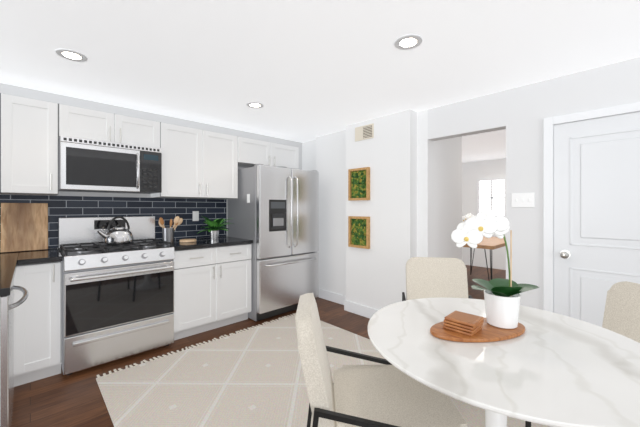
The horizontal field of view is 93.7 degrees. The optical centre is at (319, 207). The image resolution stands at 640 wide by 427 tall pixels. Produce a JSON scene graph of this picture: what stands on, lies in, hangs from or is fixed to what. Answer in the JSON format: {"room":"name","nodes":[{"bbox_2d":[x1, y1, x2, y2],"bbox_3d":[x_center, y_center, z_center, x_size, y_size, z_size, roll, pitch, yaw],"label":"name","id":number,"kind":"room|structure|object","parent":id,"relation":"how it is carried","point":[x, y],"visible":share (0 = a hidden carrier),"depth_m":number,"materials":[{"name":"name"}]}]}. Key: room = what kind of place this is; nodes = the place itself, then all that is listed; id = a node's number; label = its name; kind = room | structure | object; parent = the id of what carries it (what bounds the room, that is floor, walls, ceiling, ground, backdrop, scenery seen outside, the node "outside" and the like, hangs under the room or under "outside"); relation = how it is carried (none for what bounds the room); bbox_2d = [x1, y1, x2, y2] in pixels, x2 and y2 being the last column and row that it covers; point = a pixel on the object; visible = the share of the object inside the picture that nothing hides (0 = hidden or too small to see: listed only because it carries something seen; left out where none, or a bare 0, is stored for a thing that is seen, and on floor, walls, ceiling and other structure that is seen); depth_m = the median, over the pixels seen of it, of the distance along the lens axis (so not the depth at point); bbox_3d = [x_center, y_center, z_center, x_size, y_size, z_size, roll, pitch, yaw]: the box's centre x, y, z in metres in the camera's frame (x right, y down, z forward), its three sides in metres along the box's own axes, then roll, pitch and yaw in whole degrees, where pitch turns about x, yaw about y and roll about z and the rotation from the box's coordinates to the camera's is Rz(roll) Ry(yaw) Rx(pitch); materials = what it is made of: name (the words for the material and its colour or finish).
{"room":"kitchen","nodes":[
{"label":"kitchen","id":0,"kind":"room"},
{"bbox_2d":[0,83,301,248],"bbox_3d":[-0.313,0.125,4.744,7.860,2.290,0.120,0,0,-44],"label":"wall","id":1,"kind":"structure","parent":0,"point":[45,96],"depth_m":3.05,"materials":[{"name":"white paint"}]},
{"bbox_2d":[0,93,15,194],"bbox_3d":[-2.658,-0.481,2.150,0.639,0.739,0.347,0,0,-44],"label":"upper cabinet","id":2,"kind":"object","parent":1,"relation":"attached to","point":[7,102],"depth_m":2.24,"materials":[{"name":"white wood"}]},
{"bbox_2d":[16,96,59,195],"bbox_3d":[-2.377,-0.481,2.422,0.386,0.739,0.347,0,0,-44],"label":"upper cabinet","id":3,"kind":"object","parent":1,"relation":"attached to","point":[37,121],"depth_m":2.35,"materials":[{"name":"white wood"}]},
{"bbox_2d":[60,104,163,148],"bbox_3d":[-1.965,-0.716,2.820,0.760,0.268,0.347,0,0,-44],"label":"upper cabinet","id":4,"kind":"object","parent":1,"relation":"attached to","point":[77,122],"depth_m":2.66,"materials":[{"name":"white wood"}]},
{"bbox_2d":[58,136,161,193],"bbox_3d":[-1.929,-0.364,2.782,0.746,0.429,0.453,0,0,-44],"label":"microwave","id":5,"kind":"object","parent":4,"relation":"attached to","point":[87,165],"visible":1,"depth_m":2.61,"materials":[{"name":"grey metal"}]},
{"bbox_2d":[0,195,225,248],"bbox_3d":[-2.096,0.124,2.927,2.525,0.466,0.010,0,0,-44],"label":"backsplash","id":6,"kind":"structure","parent":1,"relation":"attached to","point":[167,210],"depth_m":3.12,"materials":[{"name":"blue tile"}]},
{"bbox_2d":[193,211,198,220],"bbox_3d":[-1.461,0.095,3.528,0.072,0.116,0.008,0,0,-44],"label":"electrical outlet","id":7,"kind":"object","parent":6,"relation":"attached to","point":[195,215],"visible":1,"depth_m":3.53,"materials":[{"name":"white plastic"}]},
{"bbox_2d":[151,123,239,198],"bbox_3d":[-1.389,-0.481,3.375,0.839,0.739,0.347,0,0,-44],"label":"upper cabinet","id":8,"kind":"object","parent":1,"relation":"attached to","point":[200,164],"depth_m":3.22,"materials":[{"name":"white wood"}]},
{"bbox_2d":[240,137,298,168],"bbox_3d":[-0.751,-0.696,3.992,0.936,0.310,0.347,0,0,-44],"label":"upper cabinet","id":9,"kind":"object","parent":1,"relation":"attached to","point":[252,151],"depth_m":3.83,"materials":[{"name":"white wood"}]},
{"bbox_2d":[11,265,505,426],"bbox_3d":[1.439,1.320,3.016,7.980,0.100,5.040,0,0,-44],"label":"floor","id":10,"kind":"structure","parent":0,"point":[75,399],"depth_m":2.18,"materials":[{"name":"brown wood"}]},
{"bbox_2d":[0,272,15,426],"bbox_3d":[-1.900,0.833,1.385,0.666,0.876,0.693,0,0,-44],"label":"dishwasher","id":11,"kind":"object","parent":10,"relation":"on","point":[7,303],"depth_m":1.38,"materials":[{"name":"silver metal"}]},
{"bbox_2d":[16,264,27,385],"bbox_3d":[-2.210,0.833,1.736,0.708,0.876,0.373,0,0,-44],"label":"base cabinet","id":12,"kind":"object","parent":10,"relation":"on","point":[21,270],"depth_m":2.09,"materials":[{"name":"white wood"}]},
{"bbox_2d":[28,261,61,382],"bbox_3d":[-2.215,0.833,2.346,0.271,0.876,0.680,0,0,-44],"label":"base cabinet","id":13,"kind":"object","parent":10,"relation":"on","point":[44,279],"depth_m":2.18,"materials":[{"name":"white wood"}]},
{"bbox_2d":[0,251,20,296],"bbox_3d":[-2.200,0.376,1.703,0.675,0.036,1.627,0,0,-44],"label":"countertop","id":14,"kind":"structure","parent":13,"relation":"on","point":[10,262],"depth_m":1.75,"materials":[{"name":"brown wood"}]},
{"bbox_2d":[0,203,47,252],"bbox_3d":[-2.455,0.157,2.499,0.280,0.397,0.083,0,0,-44],"label":"cutting board","id":15,"kind":"object","parent":14,"relation":"on","point":[24,226],"visible":0.96,"depth_m":2.49,"materials":[{"name":"brown wood"}]},
{"bbox_2d":[20,248,62,264],"bbox_3d":[-2.203,0.376,2.372,0.219,0.036,0.660,0,0,-44],"label":"countertop","id":16,"kind":"structure","parent":13,"relation":"on","point":[52,254],"depth_m":2.21,"materials":[{"name":"black stone"}]},
{"bbox_2d":[58,216,174,374],"bbox_3d":[-1.808,0.677,2.683,0.774,1.185,0.708,0,0,-44],"label":"range","id":17,"kind":"object","parent":10,"relation":"on","point":[117,301],"visible":1,"depth_m":2.48,"materials":[{"name":"grey metal"}]},
{"bbox_2d":[98,216,133,244],"bbox_3d":[-1.834,0.196,2.692,0.277,0.244,0.228,0,0,-44],"label":"kettle","id":18,"kind":"object","parent":17,"relation":"on","point":[118,234],"visible":1,"depth_m":2.64,"materials":[{"name":"silver metal"}]},
{"bbox_2d":[173,244,250,339],"bbox_3d":[-1.276,0.833,3.297,0.836,0.876,0.616,0,0,-44],"label":"base cabinet","id":19,"kind":"object","parent":10,"relation":"on","point":[212,287],"depth_m":3.04,"materials":[{"name":"white wood"}]},
{"bbox_2d":[157,236,252,250],"bbox_3d":[-1.268,0.376,3.287,0.834,0.036,0.642,0,0,-44],"label":"countertop","id":20,"kind":"structure","parent":19,"relation":"on","point":[224,240],"depth_m":3.11,"materials":[{"name":"black stone"}]},
{"bbox_2d":[159,216,182,241],"bbox_3d":[-1.558,0.221,3.137,0.239,0.272,0.160,0,0,-44],"label":"utensil holder","id":21,"kind":"object","parent":20,"relation":"on","point":[168,234],"visible":0.98,"depth_m":3.10,"materials":[{"name":"grey metal"}]},
{"bbox_2d":[180,239,195,242],"bbox_3d":[-1.394,0.345,3.171,0.164,0.024,0.164,0,0,-44],"label":"trivet","id":22,"kind":"object","parent":20,"relation":"on","point":[186,240],"visible":1,"depth_m":3.11,"materials":[{"name":"brown wood"}]},
{"bbox_2d":[197,216,232,239],"bbox_3d":[-1.178,0.223,3.443,0.424,0.269,0.426,0,0,-44],"label":"potted plant","id":23,"kind":"object","parent":20,"relation":"on","point":[214,226],"visible":1,"depth_m":3.38,"materials":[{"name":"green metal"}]},
{"bbox_2d":[228,164,318,320],"bbox_3d":[-0.566,0.392,3.822,0.904,1.757,0.796,0,0,-44],"label":"fridge","id":24,"kind":"object","parent":10,"relation":"on","point":[273,212],"visible":0.9,"depth_m":3.50,"materials":[{"name":"grey metal"}]},
{"bbox_2d":[96,313,552,426],"bbox_3d":[0.075,1.263,1.858,1.990,0.012,3.060,0,0,-44],"label":"rug","id":25,"kind":"object","parent":10,"relation":"on","point":[253,377],"visible":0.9,"depth_m":2.15,"materials":[{"name":"beige fabric"}]},
{"bbox_2d":[295,293,466,426],"bbox_3d":[0.225,0.828,1.272,0.637,0.857,0.506,0,0,0],"label":"chair","id":26,"kind":"object","parent":25,"relation":"on","point":[388,394],"visible":0.85,"depth_m":1.19,"materials":[{"name":"fabric"}]},
{"bbox_2d":[402,257,472,300],"bbox_3d":[0.889,0.828,2.174,0.526,0.857,0.637,0,0,10],"label":"chair","id":27,"kind":"object","parent":25,"relation":"on","point":[432,277],"visible":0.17,"depth_m":2.40,"materials":[{"name":"fabric"}]},
{"bbox_2d":[368,297,639,426],"bbox_3d":[0.714,0.888,1.218,1.030,0.744,1.030,0,0,-44],"label":"dining table","id":28,"kind":"object","parent":25,"relation":"on","point":[548,368],"visible":0.92,"depth_m":1.00,"materials":[{"name":"white stone"}]},
{"bbox_2d":[430,318,524,341],"bbox_3d":[0.662,0.507,1.258,0.385,0.016,0.284,0,0,-44],"label":"tray","id":29,"kind":"object","parent":28,"relation":"on","point":[487,332],"visible":0.69,"depth_m":1.19,"materials":[{"name":"brown wood"}]},
{"bbox_2d":[443,311,483,335],"bbox_3d":[0.590,0.472,1.236,0.125,0.052,0.128,0,0,-44],"label":"coasters","id":30,"kind":"object","parent":29,"relation":"on","point":[464,323],"visible":1,"depth_m":1.20,"materials":[{"name":"brown wood"}]},
{"bbox_2d":[451,210,538,328],"bbox_3d":[0.750,0.252,1.281,0.256,0.491,0.277,0,0,-44],"label":"orchid","id":31,"kind":"object","parent":29,"relation":"on","point":[502,297],"visible":1,"depth_m":1.25,"materials":[{"name":"white plant"}]},
{"bbox_2d":[525,281,639,426],"bbox_3d":[1.462,0.828,1.422,0.637,0.857,0.526,0,0,-15],"label":"chair","id":32,"kind":"object","parent":25,"relation":"on","point":[622,312],"visible":0.21,"depth_m":1.62,"materials":[{"name":"fabric"}]},
{"bbox_2d":[463,236,505,280],"bbox_3d":[2.618,0.895,4.919,1.500,0.751,0.840,0,0,-44],"label":"table","id":33,"kind":"object","parent":10,"relation":"on","point":[492,243],"visible":0.29,"depth_m":4.37,"materials":[{"name":"brown wood"}]},
{"bbox_2d":[462,213,473,221],"bbox_3d":[2.303,0.298,4.570,0.226,0.441,0.255,0,0,-44],"label":"orchid","id":34,"kind":"object","parent":33,"relation":"on","point":[466,217],"visible":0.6,"depth_m":4.55,"materials":[{"name":"white plant"}]},
{"bbox_2d":[302,140,315,170],"bbox_3d":[-0.090,0.125,4.584,0.120,2.290,0.420,0,0,-44],"label":"wall","id":35,"kind":"structure","parent":0,"point":[308,155],"depth_m":4.57,"materials":[{"name":"white paint"}]},
{"bbox_2d":[0,0,639,162],"bbox_3d":[1.439,-1.070,3.016,7.980,0.100,5.040,0,0,-44],"label":"ceiling","id":36,"kind":"structure","parent":0,"point":[301,71],"depth_m":1.98,"materials":[{"name":"white paint"}]},
{"bbox_2d":[55,48,87,61],"bbox_3d":[-1.655,-1.017,2.002,0.170,0.006,0.170,0,0,-44],"label":"recessed light","id":37,"kind":"object","parent":36,"relation":"in","point":[71,55],"visible":1,"depth_m":2.00,"materials":[{"name":"white paint"}]},
{"bbox_2d":[246,102,263,107],"bbox_3d":[-0.641,-1.017,2.967,0.170,0.006,0.170,0,0,-44],"label":"recessed light","id":38,"kind":"object","parent":36,"relation":"in","point":[254,104],"visible":1,"depth_m":2.96,"materials":[{"name":"white paint"}]},
{"bbox_2d":[394,34,422,49],"bbox_3d":[0.541,-1.017,1.843,0.170,0.006,0.170,0,0,-44],"label":"recessed light","id":39,"kind":"object","parent":36,"relation":"in","point":[408,41],"visible":1,"depth_m":1.83,"materials":[{"name":"white paint"}]},
{"bbox_2d":[346,109,416,309],"bbox_3d":[0.676,0.125,3.461,0.140,2.290,0.880,0,0,-44],"label":"wall","id":40,"kind":"structure","parent":0,"point":[376,271],"depth_m":3.31,"materials":[{"name":"white paint"}]},
{"bbox_2d":[348,167,369,200],"bbox_3d":[0.462,-0.280,3.553,0.042,0.380,0.300,0,0,-44],"label":"picture frame","id":41,"kind":"object","parent":40,"relation":"attached to","point":[358,183],"visible":1,"depth_m":3.55,"materials":[{"name":"green plant"}]},
{"bbox_2d":[348,216,369,248],"bbox_3d":[0.462,0.285,3.553,0.042,0.370,0.300,0,0,-44],"label":"picture frame","id":42,"kind":"object","parent":40,"relation":"attached to","point":[358,231],"visible":1,"depth_m":3.54,"materials":[{"name":"green plant"}]},
{"bbox_2d":[344,300,377,317],"bbox_3d":[0.620,1.208,3.406,0.015,0.125,0.911,0,0,-44],"label":"baseboard","id":43,"kind":"structure","parent":40,"relation":"attached to","point":[361,310],"depth_m":3.55,"materials":[{"name":"white paint"}]},
{"bbox_2d":[355,123,373,141],"bbox_3d":[0.515,-0.882,3.514,0.016,0.165,0.270,0,0,-44],"label":"air vent","id":44,"kind":"object","parent":40,"relation":"in","point":[364,132],"visible":1,"depth_m":3.50,"materials":[{"name":"beige metal"}]},
{"bbox_2d":[433,136,461,259],"bbox_3d":[1.444,0.125,3.507,0.790,2.290,0.120,0,0,-44],"label":"wall","id":45,"kind":"structure","parent":0,"point":[447,186],"depth_m":3.42,"materials":[{"name":"white paint"}]},
{"bbox_2d":[316,57,639,312],"bbox_3d":[1.506,0.125,2.788,0.120,2.290,4.380,0,0,-44],"label":"wall","id":46,"kind":"structure","parent":0,"point":[530,108],"depth_m":2.56,"materials":[{"name":"white paint"}]},
{"bbox_2d":[319,289,345,304],"bbox_3d":[0.171,1.208,4.072,0.015,0.125,0.660,0,0,-44],"label":"baseboard","id":47,"kind":"structure","parent":46,"relation":"attached to","point":[333,297],"depth_m":4.06,"materials":[{"name":"white paint"}]},
{"bbox_2d":[511,193,534,206],"bbox_3d":[1.689,-0.065,2.500,0.015,0.120,0.164,0,0,-44],"label":"light switch","id":48,"kind":"object","parent":46,"relation":"attached to","point":[522,199],"visible":1,"depth_m":2.50,"materials":[{"name":"white plastic"}]},
{"bbox_2d":[543,102,639,311],"bbox_3d":[2.110,0.279,2.058,0.023,1.983,0.936,0,0,-44],"label":"door frame","id":49,"kind":"structure","parent":46,"relation":"attached to","point":[549,123],"depth_m":2.35,"materials":[{"name":"white paint"}]},
{"bbox_2d":[554,112,639,326],"bbox_3d":[2.089,0.306,2.038,0.080,1.903,0.800,0,0,-44],"label":"door","id":50,"kind":"structure","parent":46,"relation":"in","point":[596,209],"depth_m":2.17,"materials":[{"name":"white paint"}]},
{"bbox_2d":[462,158,505,269],"bbox_3d":[4.266,0.125,5.746,0.120,2.290,4.800,0,0,-44],"label":"wall","id":51,"kind":"structure","parent":0,"point":[473,172],"depth_m":6.53,"materials":[{"name":"white paint"}]},
{"bbox_2d":[477,177,505,216],"bbox_3d":[3.614,-0.215,6.312,0.030,0.830,0.580,0,0,-44],"label":"window","id":52,"kind":"structure","parent":51,"relation":"in","point":[491,193],"depth_m":6.30,"materials":[{"name":"white"}]}
]}

